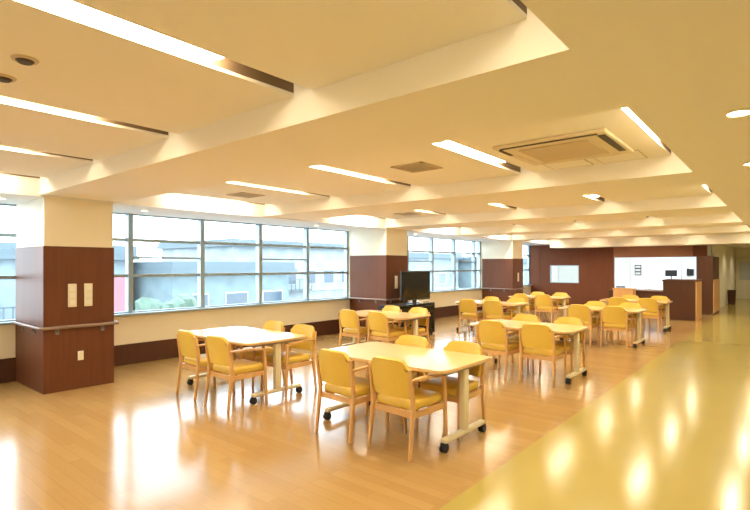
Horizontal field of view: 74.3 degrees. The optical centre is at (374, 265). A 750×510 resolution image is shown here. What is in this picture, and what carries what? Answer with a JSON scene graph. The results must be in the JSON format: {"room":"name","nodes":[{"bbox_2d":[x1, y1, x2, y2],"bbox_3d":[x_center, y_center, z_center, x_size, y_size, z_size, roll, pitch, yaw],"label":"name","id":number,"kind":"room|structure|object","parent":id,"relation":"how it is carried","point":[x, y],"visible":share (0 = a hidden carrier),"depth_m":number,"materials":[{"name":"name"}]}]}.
{"room":"care home dining room","nodes":[
{"label":"care home dining room","id":0,"kind":"room"},
{"bbox_2d":[12,197,118,394],"bbox_3d":[-4.273,0.370,6.827,1.195,2.460,0.950,0,0,40],"label":"pillar","id":1,"kind":"structure","parent":0,"point":[60,243],"depth_m":6.47,"materials":[{"name":"beige paint"}]},
{"bbox_2d":[68,284,76,306],"bbox_3d":[-3.908,0.380,6.393,0.024,0.300,0.100,0,0,40],"label":"wall panel","id":2,"kind":"object","parent":1,"relation":"attached to","point":[72,288],"visible":1,"depth_m":6.38,"materials":[{"name":"beige"}]},
{"bbox_2d":[84,283,92,305],"bbox_3d":[-3.786,0.380,6.538,0.024,0.300,0.100,0,0,40],"label":"wall panel","id":3,"kind":"object","parent":1,"relation":"attached to","point":[88,287],"visible":1,"depth_m":6.53,"materials":[{"name":"beige"}]},
{"bbox_2d":[0,231,530,358],"bbox_3d":[-0.686,0.350,12.221,0.200,2.500,22.700,0,0,40],"label":"wall","id":4,"kind":"structure","parent":0,"point":[161,326],"depth_m":9.51,"materials":[{"name":"beige paint"}]},
{"bbox_2d":[0,203,15,324],"bbox_3d":[-6.177,-0.037,5.537,0.220,1.685,3.800,0,0,40],"label":"window","id":5,"kind":"structure","parent":4,"relation":"in","point":[9,321],"depth_m":6.86,"materials":[{"name":"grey metal"}]},
{"bbox_2d":[113,212,350,316],"bbox_3d":[-2.570,-0.037,9.866,0.220,1.685,6.030,0,0,40],"label":"window","id":6,"kind":"structure","parent":4,"relation":"in","point":[128,239],"depth_m":9.17,"materials":[{"name":"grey metal"}]},
{"bbox_2d":[0,298,529,383],"bbox_3d":[-0.600,1.435,12.149,0.025,0.330,22.300,0,0,40],"label":"baseboard","id":7,"kind":"structure","parent":4,"relation":"attached to","point":[133,353],"depth_m":8.39,"materials":[{"name":"brown wood"}]},
{"bbox_2d":[407,236,482,292],"bbox_3d":[1.815,-0.037,15.129,0.220,1.685,6.030,0,0,40],"label":"window","id":8,"kind":"structure","parent":4,"relation":"in","point":[431,251],"depth_m":16.05,"materials":[{"name":"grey metal"}]},
{"bbox_2d":[523,245,531,285],"bbox_3d":[5.383,-0.037,19.412,0.220,1.685,3.480,0,0,40],"label":"window","id":9,"kind":"structure","parent":4,"relation":"in","point":[528,246],"depth_m":20.76,"materials":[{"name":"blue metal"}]},
{"bbox_2d":[0,176,549,244],"bbox_3d":[-0.244,-1.120,11.853,1.350,0.520,22.700,0,0,40],"label":"ceiling","id":10,"kind":"structure","parent":0,"point":[15,190],"depth_m":8.27,"materials":[{"name":"white paint"}]},
{"bbox_2d":[0,0,731,228],"bbox_3d":[3.443,-1.260,8.780,10.950,0.400,22.700,0,0,40],"label":"ceiling","id":11,"kind":"structure","parent":0,"point":[85,67],"depth_m":2.83,"materials":[{"name":"beige paint"}]},
{"bbox_2d":[0,73,16,82],"bbox_3d":[-2.085,-1.049,2.778,0.124,0.022,0.124,0,0,40],"label":"ceiling detector","id":12,"kind":"object","parent":11,"relation":"attached to","point":[4,78],"visible":1,"depth_m":2.77,"materials":[{"name":"beige"}]},
{"bbox_2d":[0,172,39,177],"bbox_3d":[-4.794,-1.150,5.127,0.270,0.140,2.360,0,0,40],"label":"ceiling light","id":13,"kind":"object","parent":11,"relation":"attached to","point":[0,172],"visible":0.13,"depth_m":5.94,"materials":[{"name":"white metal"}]},
{"bbox_2d":[10,54,38,65],"bbox_3d":[-1.793,-1.049,2.535,0.124,0.022,0.124,0,0,40],"label":"ceiling detector","id":14,"kind":"object","parent":11,"relation":"attached to","point":[22,59],"visible":1,"depth_m":2.51,"materials":[{"name":"beige"}]},
{"bbox_2d":[0,145,92,160],"bbox_3d":[-3.588,-1.150,4.122,0.190,0.140,2.360,0,0,40],"label":"ceiling light","id":15,"kind":"object","parent":11,"relation":"attached to","point":[0,145],"visible":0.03,"depth_m":4.75,"materials":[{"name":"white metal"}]},
{"bbox_2d":[0,96,167,134],"bbox_3d":[-2.397,-1.150,3.130,0.190,0.140,2.360,0,0,40],"label":"ceiling light","id":16,"kind":"object","parent":11,"relation":"attached to","point":[4,98],"visible":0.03,"depth_m":3.57,"materials":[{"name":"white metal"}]},
{"bbox_2d":[29,0,293,92],"bbox_3d":[-1.199,-1.150,2.131,0.190,0.140,2.360,0,0,40],"label":"ceiling light","id":17,"kind":"object","parent":11,"relation":"attached to","point":[69,7],"visible":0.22,"depth_m":2.41,"materials":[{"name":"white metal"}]},
{"bbox_2d":[56,0,223,59],"bbox_3d":[-1.359,-1.127,1.939,0.124,0.045,1.780,0,0,40],"label":"diffuser","id":18,"kind":"object","parent":17,"relation":"attached to","point":[68,2],"depth_m":2.29,"materials":[{"name":"white plastic"}]},
{"bbox_2d":[168,193,264,204],"bbox_3d":[-2.605,-1.150,7.754,0.270,0.140,2.360,0,0,40],"label":"ceiling light","id":19,"kind":"object","parent":11,"relation":"attached to","point":[168,193],"visible":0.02,"depth_m":7.98,"materials":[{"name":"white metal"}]},
{"bbox_2d":[227,192,264,197],"bbox_3d":[-1.928,-1.054,7.372,0.400,0.012,0.400,0,0,40],"label":"ceiling vent","id":20,"kind":"object","parent":11,"relation":"in","point":[240,194],"visible":1,"depth_m":7.37,"materials":[{"name":"beige"}]},
{"bbox_2d":[231,181,329,196],"bbox_3d":[-1.399,-1.150,6.749,0.190,0.140,2.360,0,0,40],"label":"ceiling light","id":21,"kind":"object","parent":11,"relation":"attached to","point":[231,181],"visible":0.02,"depth_m":6.94,"materials":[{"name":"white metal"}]},
{"bbox_2d":[40,8,626,201],"bbox_3d":[-1.372,-1.130,4.430,6.420,0.500,0.950,0,0,40],"label":"ceiling beam","id":22,"kind":"structure","parent":11,"relation":"attached to","point":[519,74],"depth_m":2.99,"materials":[{"name":"beige paint"}]},
{"bbox_2d":[316,165,410,185],"bbox_3d":[-0.208,-1.150,5.757,0.190,0.140,2.360,0,0,40],"label":"ceiling light","id":23,"kind":"object","parent":11,"relation":"attached to","point":[321,166],"visible":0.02,"depth_m":5.94,"materials":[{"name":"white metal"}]},
{"bbox_2d":[391,162,442,172],"bbox_3d":[0.448,-1.054,5.302,0.400,0.012,0.400,0,0,40],"label":"ceiling vent","id":24,"kind":"object","parent":11,"relation":"in","point":[418,166],"visible":1,"depth_m":5.29,"materials":[{"name":"beige"}]},
{"bbox_2d":[438,141,520,172],"bbox_3d":[0.991,-1.150,4.759,0.190,0.140,2.360,0,0,40],"label":"ceiling light","id":25,"kind":"object","parent":11,"relation":"attached to","point":[449,144],"visible":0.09,"depth_m":4.91,"materials":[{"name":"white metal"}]},
{"bbox_2d":[444,141,504,161],"bbox_3d":[0.831,-1.127,4.566,0.124,0.045,1.780,0,0,40],"label":"diffuser","id":26,"kind":"object","parent":25,"relation":"attached to","point":[449,144],"depth_m":4.78,"materials":[{"name":"white plastic"}]},
{"bbox_2d":[264,151,704,219],"bbox_3d":[0.817,-1.130,7.058,6.420,0.500,0.950,0,0,40],"label":"ceiling beam","id":27,"kind":"structure","parent":11,"relation":"attached to","point":[666,171],"depth_m":6.01,"materials":[{"name":"beige paint"}]},
{"bbox_2d":[512,0,526,13],"bbox_3d":[-0.038,-1.150,1.165,0.190,0.140,2.360,0,0,40],"label":"ceiling light","id":28,"kind":"object","parent":11,"relation":"attached to","point":[518,3],"visible":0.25,"depth_m":2.07,"materials":[{"name":"gold metal"}]},
{"bbox_2d":[385,192,732,229],"bbox_3d":[3.006,-1.130,9.685,6.420,0.500,0.950,0,0,40],"label":"ceiling beam","id":29,"kind":"structure","parent":11,"relation":"attached to","point":[712,203],"depth_m":8.80,"materials":[{"name":"beige paint"}]},
{"bbox_2d":[492,128,633,165],"bbox_3d":[1.697,-1.039,4.443,0.940,0.042,0.940,0,0,40],"label":"air conditioner","id":30,"kind":"object","parent":11,"relation":"attached to","point":[596,143],"visible":1,"depth_m":4.30,"materials":[{"name":"beige plastic"}]},
{"bbox_2d":[519,139,608,161],"bbox_3d":[1.697,-1.024,4.443,0.600,0.012,0.600,0,0,40],"label":"grille","id":31,"kind":"object","parent":30,"relation":"attached to","point":[584,147],"depth_m":4.37,"materials":[{"name":"beige plastic"}]},
{"bbox_2d":[544,159,593,169],"bbox_3d":[1.984,-1.056,5.115,0.410,0.008,0.410,0,0,40],"label":"access panel","id":32,"kind":"object","parent":11,"relation":"attached to","point":[577,163],"visible":0.59,"depth_m":5.14,"materials":[{"name":"beige paint"}]},
{"bbox_2d":[461,212,745,235],"bbox_3d":[5.195,-1.130,12.312,6.420,0.500,0.950,0,0,40],"label":"ceiling beam","id":33,"kind":"structure","parent":11,"relation":"attached to","point":[651,222],"depth_m":11.57,"materials":[{"name":"beige paint"}]},
{"bbox_2d":[594,150,647,163],"bbox_3d":[2.368,-1.056,4.795,0.410,0.008,0.410,0,0,40],"label":"access panel","id":34,"kind":"object","parent":11,"relation":"attached to","point":[636,154],"visible":0.76,"depth_m":4.81,"materials":[{"name":"beige paint"}]},
{"bbox_2d":[512,225,749,240],"bbox_3d":[7.384,-1.130,14.940,6.420,0.500,0.950,0,0,40],"label":"ceiling beam","id":35,"kind":"structure","parent":11,"relation":"attached to","point":[736,229],"depth_m":14.28,"materials":[{"name":"beige paint"}]},
{"bbox_2d":[624,107,670,152],"bbox_3d":[2.151,-1.150,3.792,0.190,0.140,2.360,0,0,40],"label":"ceiling light","id":36,"kind":"object","parent":11,"relation":"attached to","point":[627,109],"visible":0.02,"depth_m":3.93,"materials":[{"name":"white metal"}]},
{"bbox_2d":[0,299,749,509],"bbox_3d":[6.612,1.650,12.583,10.950,0.100,32.600,0,0,40],"label":"floor","id":37,"kind":"structure","parent":0,"point":[130,442],"depth_m":4.54,"materials":[{"name":"brown wood"}]},
{"bbox_2d":[176,329,234,401],"bbox_3d":[-2.130,1.188,6.171,0.513,0.827,0.572,0,0,43],"label":"armchair","id":38,"kind":"object","parent":37,"relation":"on","point":[188,346],"visible":0.72,"depth_m":5.97,"materials":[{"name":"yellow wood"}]},
{"bbox_2d":[204,335,267,412],"bbox_3d":[-1.620,1.188,5.719,0.513,0.827,0.572,0,0,40],"label":"armchair","id":39,"kind":"object","parent":37,"relation":"on","point":[219,352],"visible":0.98,"depth_m":5.59,"materials":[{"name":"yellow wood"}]},
{"bbox_2d":[187,326,305,403],"bbox_3d":[-1.724,1.241,6.461,1.556,0.718,0.926,0,0,41],"label":"table","id":40,"kind":"object","parent":37,"relation":"on","point":[238,335],"visible":0.83,"depth_m":6.12,"materials":[{"name":"brown"}]},
{"bbox_2d":[233,320,284,387],"bbox_3d":[-1.584,1.188,6.837,0.513,0.827,0.572,0,0,43],"label":"armchair","id":41,"kind":"object","parent":37,"relation":"on","point":[271,324],"visible":0.35,"depth_m":6.79,"materials":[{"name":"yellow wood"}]},
{"bbox_2d":[260,324,316,397],"bbox_3d":[-1.094,1.188,6.381,0.513,0.827,0.572,0,0,39],"label":"armchair","id":42,"kind":"object","parent":37,"relation":"on","point":[288,357],"visible":0.74,"depth_m":6.34,"materials":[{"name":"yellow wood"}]},
{"bbox_2d":[315,348,388,443],"bbox_3d":[-0.233,1.188,4.776,0.513,0.827,0.572,0,0,43],"label":"armchair","id":43,"kind":"object","parent":37,"relation":"on","point":[335,368],"visible":0.84,"depth_m":4.59,"materials":[{"name":"yellow fabric"}]},
{"bbox_2d":[338,309,376,346],"bbox_3d":[-0.324,1.188,8.985,0.513,0.827,0.572,0,0,41],"label":"armchair","id":44,"kind":"object","parent":37,"relation":"on","point":[348,319],"visible":0.73,"depth_m":8.81,"materials":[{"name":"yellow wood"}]},
{"bbox_2d":[365,305,401,342],"bbox_3d":[0.178,1.188,9.562,0.513,0.827,0.572,0,0,41],"label":"armchair","id":45,"kind":"object","parent":37,"relation":"on","point":[393,308],"visible":0.23,"depth_m":9.64,"materials":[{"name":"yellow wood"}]},
{"bbox_2d":[341,310,430,346],"bbox_3d":[0.167,1.241,9.168,1.556,0.718,0.926,0,0,39],"label":"table","id":46,"kind":"object","parent":37,"relation":"on","point":[404,316],"visible":0.44,"depth_m":8.89,"materials":[{"name":"brown"}]},
{"bbox_2d":[366,311,406,342],"bbox_3d":[0.190,1.188,8.588,0.513,0.827,0.572,0,0,43],"label":"armchair","id":47,"kind":"object","parent":37,"relation":"on","point":[378,322],"visible":0.85,"depth_m":8.43,"materials":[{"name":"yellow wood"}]},
{"bbox_2d":[365,335,430,424],"bbox_3d":[0.267,1.188,5.350,0.513,0.827,0.572,0,0,41],"label":"armchair","id":48,"kind":"object","parent":37,"relation":"on","point":[409,340],"visible":0.27,"depth_m":5.43,"materials":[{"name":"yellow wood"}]},
{"bbox_2d":[323,342,489,452],"bbox_3d":[0.268,1.241,4.970,1.556,0.718,0.926,0,0,40],"label":"table","id":49,"kind":"object","parent":37,"relation":"on","point":[419,359],"visible":0.74,"depth_m":4.72,"materials":[{"name":"brown"}]},
{"bbox_2d":[378,302,434,333],"bbox_3d":[0.749,1.230,11.286,0.463,0.740,1.600,0,0,40],"label":"tv stand","id":50,"kind":"object","parent":37,"relation":"on","point":[405,307],"visible":0.31,"depth_m":11.37,"materials":[{"name":"black plastic"}]},
{"bbox_2d":[400,271,429,302],"bbox_3d":[0.934,0.488,11.588,0.200,0.740,1.060,0,0,44],"label":"television","id":51,"kind":"object","parent":50,"relation":"on","point":[414,285],"visible":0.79,"depth_m":11.51,"materials":[{"name":"black plastic"}]},
{"bbox_2d":[367,356,447,461],"bbox_3d":[0.279,1.188,4.376,0.513,0.827,0.572,0,0,43],"label":"armchair","id":52,"kind":"object","parent":37,"relation":"on","point":[392,378],"visible":0.95,"depth_m":4.22,"materials":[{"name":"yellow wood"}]},
{"bbox_2d":[391,307,429,343],"bbox_3d":[0.666,1.188,9.100,0.513,0.827,0.572,0,0,43],"label":"armchair","id":53,"kind":"object","parent":37,"relation":"on","point":[425,321],"visible":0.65,"depth_m":9.09,"materials":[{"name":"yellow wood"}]},
{"bbox_2d":[415,341,485,440],"bbox_3d":[0.763,1.188,4.899,0.513,0.827,0.572,0,0,40],"label":"armchair","id":54,"kind":"object","parent":37,"relation":"on","point":[453,383],"visible":0.45,"depth_m":4.87,"materials":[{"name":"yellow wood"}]},
{"bbox_2d":[458,299,486,334],"bbox_3d":[2.330,1.188,11.858,0.513,0.827,0.572,0,0,40],"label":"armchair","id":55,"kind":"object","parent":37,"relation":"on","point":[468,306],"visible":0.87,"depth_m":11.69,"materials":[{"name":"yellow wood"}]},
{"bbox_2d":[473,296,499,329],"bbox_3d":[2.812,1.188,12.412,0.513,0.827,0.572,0,0,41],"label":"armchair","id":56,"kind":"object","parent":37,"relation":"on","point":[487,297],"visible":0.27,"depth_m":12.56,"materials":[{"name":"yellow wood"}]},
{"bbox_2d":[455,300,527,335],"bbox_3d":[2.817,1.241,12.036,1.556,0.718,0.926,0,0,40],"label":"table","id":57,"kind":"object","parent":37,"relation":"on","point":[479,302],"visible":0.51,"depth_m":11.77,"materials":[{"name":"brown wood"}]},
{"bbox_2d":[483,300,511,319],"bbox_3d":[2.816,1.188,11.425,0.513,0.827,0.572,0,0,39],"label":"armchair","id":58,"kind":"object","parent":37,"relation":"on","point":[494,308],"visible":0.86,"depth_m":11.26,"materials":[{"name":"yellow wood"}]},
{"bbox_2d":[476,320,522,379],"bbox_3d":[1.817,1.188,7.260,0.513,0.827,0.572,0,0,42],"label":"armchair","id":59,"kind":"object","parent":37,"relation":"on","point":[493,333],"visible":0.84,"depth_m":7.08,"materials":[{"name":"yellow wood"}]},
{"bbox_2d":[503,297,525,329],"bbox_3d":[3.339,1.188,12.000,0.513,0.827,0.572,0,0,38],"label":"armchair","id":60,"kind":"object","parent":37,"relation":"on","point":[513,299],"visible":0.41,"depth_m":12.10,"materials":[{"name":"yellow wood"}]},
{"bbox_2d":[498,314,540,371],"bbox_3d":[2.291,1.188,7.803,0.513,0.827,0.572,0,0,39],"label":"armchair","id":61,"kind":"object","parent":37,"relation":"on","point":[520,317],"visible":0.31,"depth_m":7.92,"materials":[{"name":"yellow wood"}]},
{"bbox_2d":[512,293,534,313],"bbox_3d":[4.262,1.188,14.177,0.513,0.827,0.572,0,0,40],"label":"armchair","id":62,"kind":"object","parent":37,"relation":"on","point":[525,297],"visible":0.41,"depth_m":13.95,"materials":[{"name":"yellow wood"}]},
{"bbox_2d":[470,319,589,383],"bbox_3d":[2.299,1.241,7.430,1.556,0.718,0.926,0,0,40],"label":"table","id":63,"kind":"object","parent":37,"relation":"on","point":[568,329],"visible":0.74,"depth_m":7.06,"materials":[{"name":"brown"}]},
{"bbox_2d":[523,292,545,319],"bbox_3d":[4.776,1.188,14.770,0.513,0.827,0.572,0,0,39],"label":"armchair","id":64,"kind":"object","parent":37,"relation":"on","point":[532,293],"visible":0.26,"depth_m":14.93,"materials":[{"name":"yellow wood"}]},
{"bbox_2d":[509,295,570,316],"bbox_3d":[4.769,1.241,14.379,1.556,0.718,0.926,0,0,39],"label":"table","id":65,"kind":"object","parent":37,"relation":"on","point":[563,298],"visible":0.41,"depth_m":13.90,"materials":[{"name":"brown wood"}]},
{"bbox_2d":[518,323,566,387],"bbox_3d":[2.308,1.188,6.831,0.513,0.827,0.572,0,0,39],"label":"armchair","id":66,"kind":"object","parent":37,"relation":"on","point":[538,339],"visible":0.97,"depth_m":6.67,"materials":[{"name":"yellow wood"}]},
{"bbox_2d":[535,294,558,322],"bbox_3d":[4.758,1.188,13.755,0.513,0.827,0.572,0,0,38],"label":"armchair","id":67,"kind":"object","parent":37,"relation":"on","point":[544,301],"visible":0.88,"depth_m":13.58,"materials":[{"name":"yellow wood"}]},
{"bbox_2d":[546,292,568,320],"bbox_3d":[5.296,1.188,14.346,0.513,0.827,0.572,0,0,41],"label":"armchair","id":68,"kind":"object","parent":37,"relation":"on","point":[556,293],"visible":0.41,"depth_m":14.44,"materials":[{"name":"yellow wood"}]},
{"bbox_2d":[539,317,585,378],"bbox_3d":[2.795,1.188,7.359,0.513,0.827,0.572,0,0,43],"label":"armchair","id":69,"kind":"object","parent":37,"relation":"on","point":[560,320],"visible":0.4,"depth_m":7.34,"materials":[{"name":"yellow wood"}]},
{"bbox_2d":[566,304,598,345],"bbox_3d":[4.266,1.188,10.198,0.513,0.827,0.572,0,0,40],"label":"armchair","id":70,"kind":"object","parent":37,"relation":"on","point":[583,312],"visible":0.8,"depth_m":9.99,"materials":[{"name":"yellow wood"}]},
{"bbox_2d":[584,301,607,341],"bbox_3d":[4.744,1.188,10.751,0.513,0.827,0.572,0,0,36],"label":"armchair","id":71,"kind":"object","parent":37,"relation":"on","point":[589,303],"visible":0.26,"depth_m":10.89,"materials":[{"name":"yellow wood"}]},
{"bbox_2d":[558,305,646,347],"bbox_3d":[4.757,1.241,10.380,1.556,0.718,0.926,0,0,40],"label":"table","id":72,"kind":"object","parent":37,"relation":"on","point":[638,311],"visible":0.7,"depth_m":9.91,"materials":[{"name":"brown"}]},
{"bbox_2d":[600,306,632,349],"bbox_3d":[4.778,1.188,9.795,0.513,0.827,0.572,0,0,38],"label":"armchair","id":73,"kind":"object","parent":37,"relation":"on","point":[615,317],"visible":1,"depth_m":9.63,"materials":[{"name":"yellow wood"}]},
{"bbox_2d":[607,297,628,319],"bbox_3d":[6.212,1.188,12.548,0.513,0.827,0.572,0,0,39],"label":"armchair","id":74,"kind":"object","parent":37,"relation":"on","point":[613,301],"visible":0.41,"depth_m":12.36,"materials":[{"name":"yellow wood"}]},
{"bbox_2d":[612,288,636,296],"bbox_3d":[8.729,1.185,17.320,0.680,0.830,0.451,0,0,40],"label":"sideboard","id":75,"kind":"object","parent":37,"relation":"on","point":[617,292],"visible":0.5,"depth_m":17.17,"materials":[{"name":"brown wood"}]},
{"bbox_2d":[611,302,642,342],"bbox_3d":[5.254,1.188,10.312,0.513,0.827,0.572,0,0,40],"label":"armchair","id":76,"kind":"object","parent":37,"relation":"on","point":[626,304],"visible":0.35,"depth_m":10.36,"materials":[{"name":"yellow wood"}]},
{"bbox_2d":[609,289,662,309],"bbox_3d":[9.589,1.230,17.704,2.130,0.740,0.700,0,0,40],"label":"counter","id":77,"kind":"object","parent":37,"relation":"on","point":[640,293],"depth_m":17.38,"materials":[{"name":"brown wood"}]},
{"bbox_2d":[609,289,662,291],"bbox_3d":[9.589,0.880,17.704,2.130,0.040,0.700,0,0,40],"label":"countertop","id":78,"kind":"structure","parent":77,"relation":"on","point":[609,289],"depth_m":17.38,"materials":[{"name":"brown wood"}]},
{"bbox_2d":[600,298,672,331],"bbox_3d":[6.702,1.241,12.730,1.556,0.718,0.926,0,0,39],"label":"table","id":79,"kind":"object","parent":37,"relation":"on","point":[664,302],"visible":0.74,"depth_m":12.25,"materials":[{"name":"brown wood"}]},
{"bbox_2d":[632,260,655,289],"bbox_3d":[11.394,0.675,20.940,0.900,1.850,0.437,0,0,40],"label":"upper cabinet","id":80,"kind":"object","parent":37,"relation":"on","point":[647,279],"visible":0.57,"depth_m":20.74,"materials":[{"name":"white paint"}]},
{"bbox_2d":[635,265,640,275],"bbox_3d":[11.105,0.175,20.906,0.260,0.450,0.017,0,0,40],"label":"notice board","id":81,"kind":"object","parent":80,"relation":"attached to","point":[637,267],"visible":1,"depth_m":20.89,"materials":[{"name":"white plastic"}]},
{"bbox_2d":[636,298,661,332],"bbox_3d":[6.707,1.188,12.125,0.513,0.827,0.572,0,0,37],"label":"armchair","id":82,"kind":"object","parent":37,"relation":"on","point":[652,306],"visible":0.75,"depth_m":11.91,"materials":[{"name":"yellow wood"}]},
{"bbox_2d":[643,296,669,328],"bbox_3d":[7.221,1.188,12.686,0.513,0.827,0.572,0,0,43],"label":"armchair","id":83,"kind":"object","parent":37,"relation":"on","point":[652,297],"visible":0.32,"depth_m":12.72,"materials":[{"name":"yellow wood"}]},
{"bbox_2d":[656,260,681,289],"bbox_3d":[12.101,0.675,20.351,0.900,1.850,0.437,0,0,40],"label":"upper cabinet","id":84,"kind":"object","parent":37,"relation":"on","point":[661,265],"visible":0.54,"depth_m":20.27,"materials":[{"name":"white paint"}]},
{"bbox_2d":[662,279,702,320],"bbox_3d":[9.352,1.005,15.052,0.900,1.190,1.140,0,0,40],"label":"counter","id":85,"kind":"object","parent":37,"relation":"on","point":[685,294],"depth_m":14.61,"materials":[{"name":"brown wood"}]},
{"bbox_2d":[662,279,702,281],"bbox_3d":[9.352,0.435,15.052,0.900,0.050,1.140,0,0,40],"label":"countertop","id":86,"kind":"structure","parent":85,"relation":"on","point":[676,280],"depth_m":14.74,"materials":[{"name":"brown wood"}]},
{"bbox_2d":[682,260,695,278],"bbox_3d":[12.808,0.675,19.762,0.900,1.850,0.437,0,0,40],"label":"upper cabinet","id":87,"kind":"object","parent":37,"relation":"on","point":[686,264],"visible":0.3,"depth_m":19.75,"materials":[{"name":"white paint"}]},
{"bbox_2d":[698,256,719,314],"bbox_3d":[11.456,0.640,16.976,0.450,1.920,1.850,0,0,40],"label":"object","id":88,"kind":"structure","parent":37,"relation":"on","point":[708,266],"depth_m":16.27,"materials":[{"name":"brown wood"}]},
{"bbox_3d":[11.470,1.230,19.079,1.800,0.740,0.700,0,0,40],"label":"desk","id":89,"kind":"object","parent":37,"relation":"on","visible":0},
{"bbox_2d":[665,270,676,278],"bbox_3d":[11.438,0.509,19.118,0.400,0.700,0.180,0,0,40],"label":"monitor","id":90,"kind":"object","parent":89,"relation":"on","point":[671,273],"visible":0.75,"depth_m":19.10,"materials":[{"name":"black plastic"}]},
{"bbox_2d":[350,229,407,326],"bbox_3d":[0.112,0.370,12.090,1.195,2.460,0.950,0,0,40],"label":"pillar","id":91,"kind":"structure","parent":0,"point":[377,256],"depth_m":11.74,"materials":[{"name":"beige paint"}]},
{"bbox_2d":[482,241,524,312],"bbox_3d":[4.497,0.370,17.352,1.195,2.460,0.950,0,0,40],"label":"pillar","id":92,"kind":"structure","parent":0,"point":[502,261],"depth_m":17.02,"materials":[{"name":"beige paint"}]},
{"bbox_2d":[530,245,706,304],"bbox_3d":[8.890,0.300,18.833,6.250,2.600,0.120,0,0,40],"label":"wall","id":93,"kind":"structure","parent":0,"point":[602,260],"depth_m":19.44,"materials":[{"name":"brown wood"}]},
{"bbox_2d":[550,265,578,282],"bbox_3d":[7.615,0.325,19.873,1.140,0.710,0.115,0,0,40],"label":"window","id":94,"kind":"structure","parent":93,"relation":"in","point":[550,265],"depth_m":19.92,"materials":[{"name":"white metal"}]},
{"bbox_2d":[550,233,749,247],"bbox_3d":[9.573,-1.045,17.568,6.420,0.670,0.950,0,0,40],"label":"ceiling beam","id":95,"kind":"structure","parent":93,"relation":"attached to","point":[716,239],"depth_m":16.99,"materials":[{"name":"beige paint"}]},
{"bbox_2d":[614,245,692,257],"bbox_3d":[9.967,-0.515,17.845,2.530,0.390,0.020,0,0,40],"label":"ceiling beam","id":96,"kind":"structure","parent":93,"relation":"attached to","point":[644,251],"depth_m":17.76,"materials":[{"name":"orange wood"}]},
{"bbox_2d":[552,245,710,287],"bbox_3d":[10.004,0.300,20.248,6.350,2.600,3.480,0,0,40],"label":"wall","id":97,"kind":"structure","parent":0,"point":[623,265],"depth_m":21.74,"materials":[{"name":"white paint"}]},
{"bbox_2d":[520,0,749,247],"bbox_3d":[9.051,-1.130,10.551,4.600,0.500,32.600,0,0,40],"label":"ceiling","id":98,"kind":"structure","parent":0,"point":[678,66],"depth_m":2.18,"materials":[{"name":"beige paint"}]},
{"bbox_2d":[723,107,749,116],"bbox_3d":[2.079,-0.874,2.823,0.156,0.012,0.156,0,0,40],"label":"recessed light","id":99,"kind":"object","parent":98,"relation":"in","point":[745,111],"visible":1,"depth_m":2.83,"materials":[{"name":"beige plastic"}]},
{"bbox_2d":[711,245,734,307],"bbox_3d":[14.866,0.360,21.014,0.120,2.480,8.680,0,0,40],"label":"wall","id":100,"kind":"structure","parent":0,"point":[726,254],"depth_m":20.50,"materials":[{"name":"beige paint"}]},
{"bbox_2d":[735,248,749,289],"bbox_3d":[19.229,0.300,23.157,5.100,2.600,0.200,0,0,40],"label":"wall","id":101,"kind":"structure","parent":0,"point":[739,252],"depth_m":24.17,"materials":[{"name":"beige paint"}]},
{"bbox_2d":[736,257,749,298],"bbox_3d":[18.018,0.575,23.970,0.900,2.050,0.102,0,0,40],"label":"door","id":102,"kind":"structure","parent":101,"relation":"in","point":[742,263],"depth_m":24.06,"materials":[{"name":"beige"}]},
{"bbox_3d":[15.608,1.650,22.139,0.840,0.100,6.400,0,0,40],"label":"floor","id":103,"kind":"structure","parent":0,"visible":0},
{"bbox_2d":[727,290,735,304],"bbox_3d":[14.884,1.300,20.660,0.310,0.600,0.310,0,0,40],"label":"waste bin","id":104,"kind":"object","parent":103,"relation":"on","point":[731,294],"visible":0.98,"depth_m":20.55,"materials":[{"name":"brown wood"}]},
{"label":"outside","id":105,"kind":"structure","parent":0,"visible":0},
{"bbox_3d":[-28.256,6.700,43.066,81.450,0.200,150.000,0,0,40],"label":"ground","id":106,"kind":"structure","parent":105,"visible":0},
{"bbox_2d":[0,242,139,319],"bbox_3d":[-19.157,2.790,24.421,10.100,7.620,10.600,0,0,40],"label":"house","id":107,"kind":"structure","parent":106,"relation":"on","point":[7,249],"depth_m":21.48,"materials":[{"name":"stone"}]},
{"bbox_2d":[114,277,124,311],"bbox_3d":[-6.996,3.450,13.456,0.137,6.300,0.340,0,0,40],"label":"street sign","id":108,"kind":"object","parent":106,"relation":"on","point":[119,282],"visible":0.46,"depth_m":13.43,"materials":[{"name":"pink"}]},
{"bbox_2d":[135,294,196,310],"bbox_3d":[-8.089,3.856,19.383,2.510,5.488,2.544,0,0,-32],"label":"tree","id":109,"kind":"object","parent":106,"relation":"on","point":[181,300],"visible":0.1,"depth_m":18.63,"materials":[{"name":"green plant"}]},
{"bbox_2d":[133,261,296,310],"bbox_3d":[-10.483,3.190,29.364,9.100,6.820,7.900,0,0,40],"label":"building","id":110,"kind":"structure","parent":106,"relation":"on","point":[234,289],"depth_m":26.10,"materials":[{"name":"stone"}]},
{"bbox_2d":[156,238,343,299],"bbox_3d":[-9.716,2.340,42.783,11.100,8.520,13.300,0,0,40],"label":"building","id":111,"kind":"structure","parent":106,"relation":"on","point":[320,260],"depth_m":39.54,"materials":[{"name":"stone"}]},
{"bbox_2d":[409,252,462,289],"bbox_3d":[1.166,2.640,52.719,11.100,7.920,14.100,0,0,40],"label":"house","id":112,"kind":"structure","parent":106,"relation":"on","point":[442,261],"depth_m":51.62,"materials":[{"name":"stone"}]},
{"bbox_2d":[458,257,526,288],"bbox_3d":[12.465,2.790,63.155,11.100,7.620,15.600,0,0,40],"label":"house","id":113,"kind":"structure","parent":106,"relation":"on","point":[464,278],"depth_m":55.43,"materials":[{"name":"stone"}]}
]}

